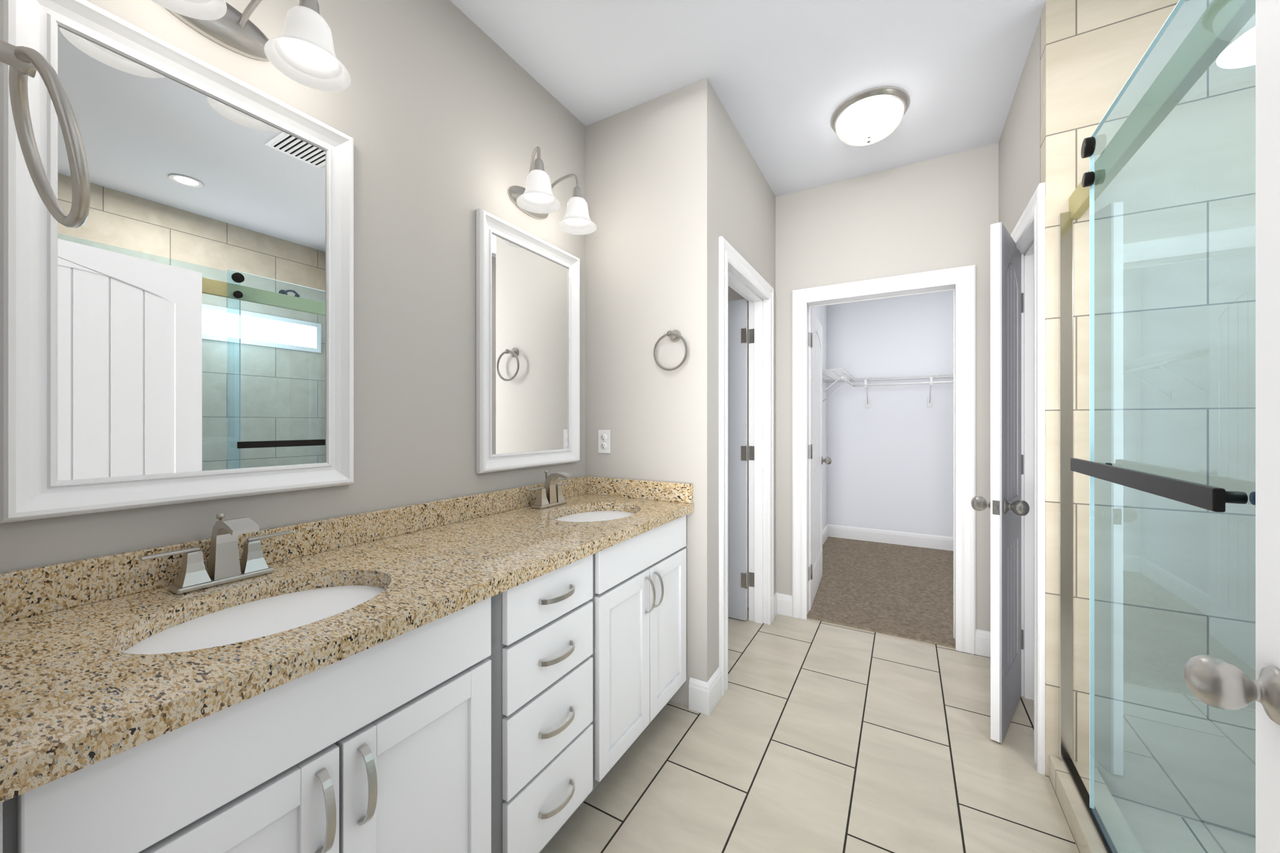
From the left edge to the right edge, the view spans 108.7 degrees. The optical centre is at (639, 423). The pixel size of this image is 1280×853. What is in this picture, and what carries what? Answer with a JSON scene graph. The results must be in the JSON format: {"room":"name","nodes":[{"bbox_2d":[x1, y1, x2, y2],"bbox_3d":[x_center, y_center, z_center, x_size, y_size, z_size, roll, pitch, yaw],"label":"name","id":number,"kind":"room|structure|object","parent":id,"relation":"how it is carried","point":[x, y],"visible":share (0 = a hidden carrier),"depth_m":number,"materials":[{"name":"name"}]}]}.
{"room":"bathroom","nodes":[
{"label":"bathroom","id":0,"kind":"room"},
{"bbox_2d":[0,0,585,573],"bbox_3d":[-0.786,-0.120,1.539,0.120,2.740,2.080,0,0,30],"label":"wall","id":1,"kind":"structure","parent":0,"point":[447,116],"depth_m":1.48,"materials":[{"name":"grey paint"}]},
{"bbox_2d":[0,0,353,523],"bbox_3d":[-0.973,-0.320,1.060,0.031,0.990,0.595,0,0,30],"label":"mirror","id":2,"kind":"object","parent":1,"relation":"attached to","point":[176,316],"visible":1,"depth_m":0.99,"materials":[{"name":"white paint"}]},
{"bbox_2d":[150,0,350,91],"bbox_3d":[-0.878,-0.957,1.004,0.251,0.228,0.406,0,0,30],"label":"sconce","id":3,"kind":"object","parent":1,"relation":"attached to","point":[300,50],"visible":1,"depth_m":1.07,"materials":[{"name":"white glass"}]},
{"bbox_2d":[0,476,587,620],"bbox_3d":[-0.723,0.307,1.503,0.020,0.084,1.836,0,0,30],"label":"backsplash","id":4,"kind":"structure","parent":1,"relation":"attached to","point":[40,589],"depth_m":1.00,"materials":[{"name":"beige stone"}]},
{"bbox_2d":[476,208,579,473],"bbox_3d":[-0.449,-0.305,1.968,0.031,0.985,0.600,0,0,30],"label":"mirror","id":5,"kind":"object","parent":1,"relation":"attached to","point":[527,350],"visible":0.98,"depth_m":1.92,"materials":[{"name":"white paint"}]},
{"bbox_2d":[507,146,596,234],"bbox_3d":[-0.366,-0.957,1.891,0.251,0.228,0.406,0,0,30],"label":"sconce","id":6,"kind":"object","parent":1,"relation":"attached to","point":[535,198],"visible":1,"depth_m":1.85,"materials":[{"name":"white glass"}]},
{"bbox_2d":[585,77,716,706],"bbox_3d":[0.038,-0.120,2.195,0.650,2.740,0.120,0,0,30],"label":"wall","id":7,"kind":"structure","parent":0,"point":[651,239],"depth_m":2.09,"materials":[{"name":"grey paint"}]},
{"bbox_2d":[598,430,610,453],"bbox_3d":[-0.175,0.090,2.243,0.070,0.115,0.009,0,0,30],"label":"duplex electrical outlet","id":8,"kind":"object","parent":7,"relation":"attached to","point":[604,441],"visible":1,"depth_m":2.24,"materials":[{"name":"white plastic"}]},
{"bbox_2d":[587,476,693,503],"bbox_3d":[-0.016,0.307,2.143,0.564,0.084,0.020,0,0,30],"label":"backsplash","id":9,"kind":"structure","parent":7,"relation":"attached to","point":[658,490],"depth_m":2.12,"materials":[{"name":"beige stone"}]},
{"bbox_2d":[653,329,688,371],"bbox_3d":[0.143,-0.323,2.028,0.168,0.189,0.062,0,0,30],"label":"towel ring","id":10,"kind":"object","parent":7,"relation":"attached to","point":[674,335],"visible":1,"depth_m":2.02,"materials":[{"name":"silver metal"}]},
{"bbox_2d":[450,0,1047,196],"bbox_3d":[1.012,-1.540,2.533,4.400,0.100,5.800,0,0,30],"label":"ceiling","id":11,"kind":"structure","parent":0,"point":[786,77],"depth_m":1.89,"materials":[{"name":"white paint"}]},
{"bbox_2d":[830,85,909,146],"bbox_3d":[1.090,-1.399,2.188,0.340,0.179,0.340,0,0,30],"label":"flush ceiling light","id":12,"kind":"object","parent":11,"relation":"attached to","point":[870,116],"visible":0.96,"depth_m":2.10,"materials":[{"name":"white glass"}]},
{"bbox_2d":[688,95,826,715],"bbox_3d":[1.150,-0.120,3.578,0.134,2.740,3.654,0,0,30],"label":"wall","id":13,"kind":"structure","parent":0,"point":[745,214],"depth_m":2.41,"materials":[{"name":"grey paint"}]},
{"bbox_2d":[728,298,747,620],"bbox_3d":[0.348,0.231,3.088,0.776,2.022,0.185,0,0,30],"label":"door","id":14,"kind":"structure","parent":13,"relation":"in","point":[737,459],"depth_m":2.91,"materials":[{"name":"white paint"}]},
{"bbox_2d":[718,236,773,696],"bbox_3d":[0.555,0.198,2.543,0.139,2.105,0.946,0,0,30],"label":"door frame","id":15,"kind":"structure","parent":13,"relation":"attached to","point":[732,257],"depth_m":2.86,"materials":[{"name":"white paint"}]},
{"bbox_2d":[748,571,754,587],"bbox_3d":[0.707,0.990,2.905,0.036,0.090,0.002,0,0,30],"label":"hinge plate","id":16,"kind":"object","parent":15,"relation":"attached to","point":[751,575],"depth_m":2.90,"materials":[{"name":"silver metal"}]},
{"bbox_2d":[748,328,754,343],"bbox_3d":[0.707,-0.550,2.905,0.036,0.090,0.002,0,0,30],"label":"hinge plate","id":17,"kind":"object","parent":15,"relation":"attached to","point":[751,332],"depth_m":2.90,"materials":[{"name":"silver metal"}]},
{"bbox_2d":[748,446,754,460],"bbox_3d":[0.707,0.190,2.905,0.036,0.090,0.002,0,0,30],"label":"hinge plate","id":18,"kind":"object","parent":15,"relation":"attached to","point":[751,455],"depth_m":2.90,"materials":[{"name":"silver metal"}]},
{"bbox_2d":[822,524,829,544],"bbox_3d":[1.500,1.172,4.064,0.014,0.132,2.160,0,0,30],"label":"baseboard","id":19,"kind":"structure","parent":13,"relation":"attached to","point":[826,530],"depth_m":4.88,"materials":[{"name":"white paint"}]},
{"bbox_2d":[822,368,858,401],"bbox_3d":[1.796,-0.306,4.257,0.328,0.292,0.930,0,0,30],"label":"wire closet shelf","id":20,"kind":"object","parent":13,"relation":"attached to","point":[844,374],"depth_m":4.31,"materials":[{"name":"white metal"}]},
{"bbox_2d":[728,143,998,631],"bbox_3d":[1.227,-0.120,2.906,4.240,2.740,0.120,0,0,30],"label":"wall","id":21,"kind":"structure","parent":0,"point":[934,214],"depth_m":2.70,"materials":[{"name":"grey paint"}]},
{"bbox_2d":[747,587,748,608],"bbox_3d":[0.124,1.184,3.465,1.530,0.132,0.014,0,0,30],"label":"baseboard","id":22,"kind":"structure","parent":21,"relation":"attached to","point":[747,597],"depth_m":3.10,"materials":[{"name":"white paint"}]},
{"bbox_2d":[773,592,792,618],"bbox_3d":[0.912,1.184,2.951,0.109,0.132,0.117,0,0,30],"label":"baseboard","id":23,"kind":"structure","parent":21,"relation":"attached to","point":[782,604],"depth_m":2.98,"materials":[{"name":"white paint"}]},
{"bbox_2d":[792,265,975,654],"bbox_3d":[1.429,0.198,2.778,0.960,2.105,0.139,0,0,30],"label":"door frame","id":24,"kind":"structure","parent":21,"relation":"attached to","point":[903,292],"depth_m":2.60,"materials":[{"name":"white paint"}]},
{"bbox_2d":[808,445,809,459],"bbox_3d":[1.111,0.190,3.017,0.003,0.090,0.038,0,0,30],"label":"hinge plate","id":25,"kind":"object","parent":24,"relation":"attached to","point":[809,445],"depth_m":3.01,"materials":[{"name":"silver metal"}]},
{"bbox_2d":[808,566,809,581],"bbox_3d":[1.111,0.990,3.017,0.003,0.090,0.038,0,0,30],"label":"hinge plate","id":26,"kind":"object","parent":24,"relation":"attached to","point":[809,568],"depth_m":3.01,"materials":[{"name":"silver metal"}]},
{"bbox_2d":[808,331,809,346],"bbox_3d":[1.111,-0.550,3.017,0.003,0.090,0.038,0,0,30],"label":"hinge plate","id":27,"kind":"object","parent":24,"relation":"attached to","point":[809,334],"depth_m":3.01,"materials":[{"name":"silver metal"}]},
{"bbox_2d":[810,307,831,608],"bbox_3d":[1.296,0.231,3.408,0.185,2.022,0.796,0,0,27],"label":"closet door","id":28,"kind":"structure","parent":24,"relation":"attached to","point":[817,460],"depth_m":3.36,"materials":[{"name":"white paint"}]},
{"bbox_2d":[975,629,990,657],"bbox_3d":[1.791,1.184,2.342,0.101,0.132,0.292,0,0,30],"label":"baseboard","id":29,"kind":"structure","parent":21,"relation":"attached to","point":[982,643],"depth_m":2.47,"materials":[{"name":"white paint"}]},
{"bbox_2d":[806,536,955,648],"bbox_3d":[1.833,1.294,3.956,4.400,0.112,2.515,0,0,30],"label":"floor","id":30,"kind":"structure","parent":0,"point":[902,591],"depth_m":3.40,"materials":[{"name":"brown carpet"}]},
{"bbox_2d":[826,290,953,536],"bbox_3d":[3.149,-0.120,4.464,2.470,2.740,0.120,0,0,30],"label":"wall","id":31,"kind":"structure","parent":0,"point":[890,454],"depth_m":4.72,"materials":[{"name":"white paint"}]},
{"bbox_2d":[830,524,953,551],"bbox_3d":[3.063,1.172,4.436,2.350,0.132,0.014,0,0,30],"label":"baseboard","id":32,"kind":"structure","parent":31,"relation":"attached to","point":[941,542],"depth_m":4.70,"materials":[{"name":"white paint"}]},
{"bbox_2d":[858,373,953,408],"bbox_3d":[2.983,-0.306,4.297,2.348,0.292,0.327,0,0,30],"label":"wire closet shelf","id":33,"kind":"object","parent":31,"relation":"attached to","point":[929,400],"depth_m":4.44,"materials":[{"name":"white metal"}]},
{"bbox_2d":[540,608,1255,852],"bbox_3d":[0.384,1.300,1.444,4.400,0.100,3.285,0,0,30],"label":"floor","id":34,"kind":"structure","parent":0,"point":[809,735],"depth_m":1.66,"materials":[{"name":"beige tile"}]},
{"bbox_2d":[0,508,693,852],"bbox_3d":[-0.472,0.819,1.358,0.600,0.862,1.836,0,0,30],"label":"bathroom vanity","id":35,"kind":"object","parent":34,"relation":"on","point":[504,670],"depth_m":0.91,"materials":[{"name":"white paint"}]},
{"bbox_2d":[0,493,693,788],"bbox_3d":[-0.477,0.369,1.361,0.588,0.038,1.836,0,0,30],"label":"countertop","id":36,"kind":"structure","parent":35,"relation":"on","point":[73,685],"depth_m":0.79,"materials":[{"name":"beige stone"}]},
{"bbox_2d":[137,513,294,595],"bbox_3d":[-0.883,0.276,0.995,0.141,0.148,0.258,0,0,30],"label":"faucet","id":37,"kind":"object","parent":36,"relation":"on","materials":[{"name":"silver metal"}]},
{"bbox_2d":[122,573,392,663],"bbox_3d":[-0.712,0.457,0.896,0.340,0.163,0.436,0,0,30],"label":"sink","id":38,"kind":"object","parent":36,"relation":"in","point":[169,639],"depth_m":0.92,"materials":[{"name":"white ceramic"}]},
{"bbox_2d":[525,470,574,508],"bbox_3d":[-0.346,0.276,1.926,0.141,0.148,0.258,0,0,30],"label":"faucet","id":39,"kind":"object","parent":36,"relation":"on","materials":[{"name":"silver metal"}]},
{"bbox_2d":[552,505,632,523],"bbox_3d":[-0.175,0.457,1.827,0.340,0.163,0.436,0,0,30],"label":"sink","id":40,"kind":"object","parent":36,"relation":"in","point":[595,514],"depth_m":1.95,"materials":[{"name":"white ceramic"}]},
{"bbox_2d":[998,17,1040,234],"bbox_3d":[1.741,-0.120,2.036,0.120,2.740,0.873,0,0,30],"label":"wall","id":41,"kind":"structure","parent":0,"point":[1019,162],"depth_m":1.95,"materials":[{"name":"grey paint"}]},
{"bbox_2d":[1018,225,1033,699],"bbox_3d":[1.652,0.230,1.881,0.120,2.040,0.516,0,0,30],"label":"door jamb","id":42,"kind":"structure","parent":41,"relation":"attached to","point":[1025,248],"depth_m":2.08,"materials":[{"name":"white paint"}]},
{"bbox_2d":[971,221,1029,743],"bbox_3d":[1.559,0.231,1.951,0.476,2.022,0.185,0,0,-43],"label":"door","id":43,"kind":"structure","parent":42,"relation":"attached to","point":[1007,506],"depth_m":1.83,"materials":[{"name":"white paint"}]},
{"bbox_2d":[1021,629,1023,649],"bbox_3d":[1.737,0.990,2.108,0.036,0.090,0.002,0,0,30],"label":"hinge plate","id":44,"kind":"object","parent":42,"relation":"attached to","point":[1022,630],"depth_m":2.10,"materials":[{"name":"silver metal"}]},
{"bbox_2d":[1021,293,1023,313],"bbox_3d":[1.737,-0.550,2.108,0.036,0.090,0.002,0,0,30],"label":"hinge plate","id":45,"kind":"object","parent":42,"relation":"attached to","point":[1022,294],"depth_m":2.10,"materials":[{"name":"silver metal"}]},
{"bbox_2d":[1021,455,1023,474],"bbox_3d":[1.737,0.190,2.108,0.036,0.090,0.002,0,0,30],"label":"hinge plate","id":46,"kind":"object","parent":42,"relation":"attached to","point":[1022,455],"depth_m":2.10,"materials":[{"name":"silver metal"}]},
{"bbox_2d":[1010,182,1044,774],"bbox_3d":[1.592,0.198,1.916,0.019,2.105,0.646,0,0,30],"label":"door frame","id":47,"kind":"structure","parent":41,"relation":"attached to","point":[1033,213],"depth_m":1.64,"materials":[{"name":"white paint"}]},
{"bbox_2d":[1040,0,1255,839],"bbox_3d":[2.015,-0.120,1.331,1.300,2.740,0.080,0,0,30],"label":"wall","id":48,"kind":"structure","parent":0,"point":[1092,52],"depth_m":1.49,"materials":[{"name":"tile"}]},
{"bbox_2d":[1048,754,1143,852],"bbox_3d":[0.970,1.208,0.682,0.122,0.085,2.088,0,0,30],"label":"sill","id":49,"kind":"structure","parent":48,"relation":"attached to","point":[1085,834],"depth_m":1.40,"materials":[{"name":"tile"}]},
{"bbox_2d":[1058,0,1255,852],"bbox_3d":[0.955,0.163,0.692,0.116,2.003,2.085,0,0,30],"label":"shower door frame","id":50,"kind":"structure","parent":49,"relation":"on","point":[1206,497],"depth_m":1.35,"materials":[{"name":"silver metal"}]},
{"bbox_2d":[1089,0,1255,852],"bbox_3d":[1.149,0.149,1.024,0.010,2.002,0.804,0,0,30],"label":"glass shower door","id":51,"kind":"structure","parent":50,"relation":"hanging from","point":[1092,397],"depth_m":0.98,"materials":[{"name":"clear glass"}]},
{"bbox_3d":[0.075,-0.120,-0.090,3.240,2.740,0.120,0,0,30],"label":"wall","id":52,"kind":"structure","parent":0,"visible":0},
{"bbox_2d":[0,39,89,228],"bbox_3d":[-0.642,-0.307,0.459,0.168,0.185,0.111,0,0,30],"label":"towel ring","id":53,"kind":"object","parent":52,"relation":"attached to","point":[24,62],"visible":1,"depth_m":0.47,"materials":[{"name":"silver metal"}]},
{"bbox_3d":[-0.154,0.230,0.043,0.910,2.040,0.120,0,0,30],"label":"door frame","id":54,"kind":"structure","parent":0,"visible":0},
{"bbox_2d":[1183,0,1279,852],"bbox_3d":[0.525,0.231,0.264,0.110,2.022,0.902,0,0,37],"label":"entry door","id":55,"kind":"structure","parent":54,"relation":"attached to","point":[1217,682],"depth_m":0.58,"materials":[{"name":"white paint"}]}
]}

